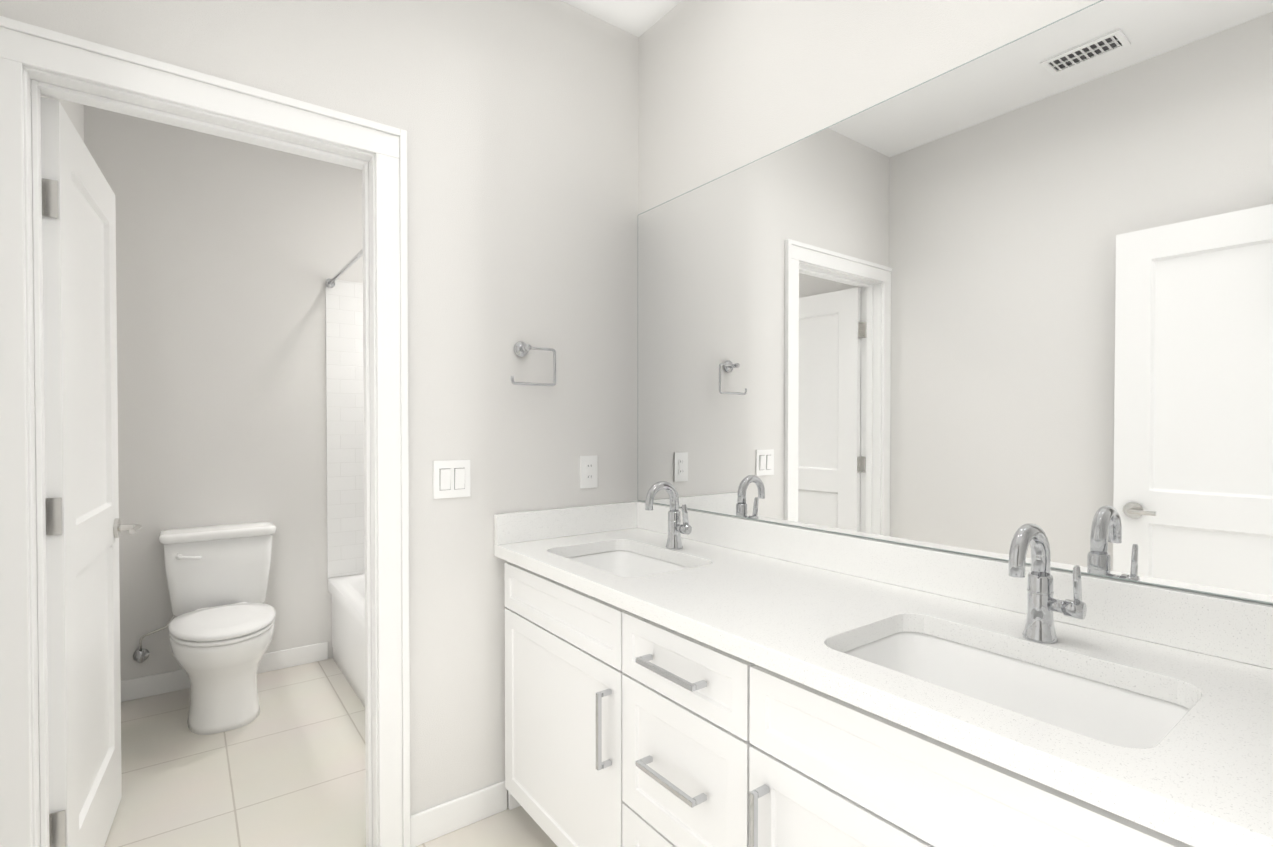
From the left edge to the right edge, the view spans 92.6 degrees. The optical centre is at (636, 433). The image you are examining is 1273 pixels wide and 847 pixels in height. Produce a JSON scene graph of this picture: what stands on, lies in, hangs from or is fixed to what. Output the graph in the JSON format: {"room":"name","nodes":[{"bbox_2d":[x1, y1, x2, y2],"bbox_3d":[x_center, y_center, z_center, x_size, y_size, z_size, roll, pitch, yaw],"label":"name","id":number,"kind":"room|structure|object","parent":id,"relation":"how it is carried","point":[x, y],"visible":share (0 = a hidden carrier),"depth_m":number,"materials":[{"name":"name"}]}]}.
{"room":"bathroom","nodes":[
{"label":"bathroom","id":0,"kind":"room"},
{"bbox_2d":[104,658,557,846],"bbox_3d":[-0.360,1.297,1.383,2.980,0.100,5.900,-1,1,-37],"label":"floor","id":1,"kind":"structure","parent":0,"point":[286,767],"depth_m":2.19,"materials":[{"name":"tile"}]},
{"bbox_2d":[133,522,275,734],"bbox_3d":[-1.886,0.842,2.684,0.558,0.777,0.735,-1,1,-37],"label":"toilet","id":2,"kind":"object","parent":1,"relation":"on","point":[221,626],"visible":1,"depth_m":2.68,"materials":[{"name":"white ceramic"}]},
{"bbox_2d":[328,573,364,706],"bbox_3d":[-0.873,1.009,2.869,0.771,0.440,1.652,-1,1,-37],"label":"bathtub","id":3,"kind":"object","parent":1,"relation":"on","point":[347,592],"visible":0.19,"depth_m":2.99,"materials":[{"name":"white ceramic"}]},
{"bbox_2d":[494,553,1225,846],"bbox_3d":[0.326,0.826,1.403,0.604,0.842,1.874,-1,1,-37],"label":"bathroom vanity","id":4,"kind":"object","parent":1,"relation":"on","point":[676,675],"depth_m":1.19,"materials":[{"name":"white wood"}]},
{"bbox_2d":[494,529,1272,846],"bbox_3d":[0.333,0.386,1.403,0.588,0.038,1.874,-1,1,-37],"label":"countertop","id":5,"kind":"structure","parent":4,"relation":"on","point":[1204,768],"depth_m":0.99,"materials":[{"name":"white stone"}]},
{"bbox_2d":[566,545,685,576],"bbox_3d":[-0.032,0.469,1.805,0.336,0.162,0.488,-1,1,-37],"label":"sink","id":6,"kind":"object","parent":5,"relation":"in","point":[620,558],"depth_m":2.02,"materials":[{"name":"white ceramic"}]},
{"bbox_2d":[642,481,693,548],"bbox_3d":[0.097,0.254,1.874,0.140,0.214,0.093,-1,1,-37],"label":"faucet","id":7,"kind":"object","parent":5,"relation":"on","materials":[{"name":"silver metal"}]},
{"bbox_2d":[846,625,1177,744],"bbox_3d":[0.578,0.479,0.988,0.336,0.162,0.488,-1,1,-37],"label":"sink","id":8,"kind":"object","parent":5,"relation":"in","point":[1122,710],"depth_m":1.08,"materials":[{"name":"white ceramic"}]},
{"bbox_2d":[1002,523,1089,644],"bbox_3d":[0.707,0.264,1.057,0.140,0.214,0.093,-1,1,-37],"label":"faucet","id":9,"kind":"object","parent":5,"relation":"on","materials":[{"name":"silver metal"}]},
{"bbox_2d":[561,0,681,36],"bbox_3d":[-0.659,-1.548,1.749,1.980,0.100,3.900,-1,1,-37],"label":"ceiling","id":10,"kind":"structure","parent":0,"point":[638,18],"depth_m":2.16,"materials":[{"name":"white paint"}]},
{"bbox_2d":[0,0,1271,815],"bbox_3d":[0.471,-0.109,0.252,1.680,2.740,0.120,-1,1,-37],"label":"wall","id":11,"kind":"structure","parent":0,"point":[555,147],"depth_m":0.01,"materials":[{"name":"white paint"}]},
{"bbox_2d":[40,97,141,846],"bbox_3d":[-1.552,0.220,1.748,0.178,2.025,0.707,-1,1,-37],"label":"room door","id":12,"kind":"structure","parent":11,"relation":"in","point":[85,527],"depth_m":1.63,"materials":[{"name":"white wood"}]},
{"bbox_2d":[0,16,409,846],"bbox_3d":[-1.071,0.179,1.600,0.873,2.130,0.164,-1,1,-37],"label":"door frame","id":13,"kind":"structure","parent":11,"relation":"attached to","point":[36,62],"depth_m":1.46,"materials":[{"name":"white wood"}]},
{"bbox_2d":[121,642,327,701],"bbox_3d":[-2.048,1.179,3.019,0.932,0.095,0.016,-1,1,-37],"label":"baseboard","id":14,"kind":"structure","parent":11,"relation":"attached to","point":[151,685],"depth_m":2.92,"materials":[{"name":"white wood"}]},
{"bbox_2d":[325,278,364,577],"bbox_3d":[-0.871,-0.022,2.858,0.774,1.619,1.659,-1,1,-37],"label":"wall surround","id":15,"kind":"object","parent":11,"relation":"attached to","point":[345,426],"visible":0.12,"depth_m":3.34,"materials":[{"name":"white tile"}]},
{"bbox_2d":[325,248,362,287],"bbox_3d":[-1.165,-0.804,2.628,0.047,0.047,1.643,-1,1,-37],"label":"shower rod","id":16,"kind":"object","parent":15,"relation":"attached to","point":[329,283],"visible":0.42,"depth_m":2.98,"materials":[{"name":"silver metal"}]},
{"bbox_2d":[433,460,469,498],"bbox_3d":[-0.571,0.141,1.888,0.116,0.116,0.012,-1,1,-37],"label":"light switch","id":17,"kind":"object","parent":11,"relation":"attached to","point":[451,478],"visible":1,"depth_m":1.89,"materials":[{"name":"white plastic"}]},
{"bbox_2d":[410,780,506,846],"bbox_3d":[-0.555,1.193,1.914,0.314,0.095,0.012,-1,1,-37],"label":"baseboard","id":18,"kind":"structure","parent":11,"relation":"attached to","point":[432,823],"depth_m":1.90,"materials":[{"name":"white wood"}]},
{"bbox_2d":[511,342,555,385],"bbox_3d":[-0.352,-0.232,2.019,0.164,0.148,0.059,-1,1,-37],"label":"towel ring","id":19,"kind":"object","parent":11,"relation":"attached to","point":[521,349],"visible":1,"depth_m":2.01,"materials":[{"name":"silver metal"}]},
{"bbox_2d":[494,501,637,544],"bbox_3d":[-0.230,0.309,2.137,0.566,0.098,0.022,-1,1,-37],"label":"backsplash","id":20,"kind":"structure","parent":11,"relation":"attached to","point":[535,525],"depth_m":2.11,"materials":[{"name":"white stone"}]},
{"bbox_2d":[580,455,597,487],"bbox_3d":[-0.171,0.137,2.190,0.070,0.116,0.008,-1,1,-37],"label":"electrical outlet","id":21,"kind":"object","parent":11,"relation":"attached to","point":[588,471],"visible":1,"depth_m":2.19,"materials":[{"name":"white plastic"}]},
{"bbox_2d":[638,0,1272,604],"bbox_3d":[0.562,-0.278,1.575,0.007,1.086,1.856,-1,1,-37],"label":"mirror","id":22,"kind":"object","parent":11,"relation":"attached to","point":[988,304],"visible":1,"depth_m":1.27,"materials":[{"name":"clear glass"}]},
{"bbox_2d":[638,501,1272,668],"bbox_3d":[0.559,0.316,1.571,0.022,0.098,1.874,-1,1,-37],"label":"backsplash","id":23,"kind":"structure","parent":11,"relation":"attached to","point":[1236,629],"depth_m":1.30,"materials":[{"name":"white stone"}]}
]}

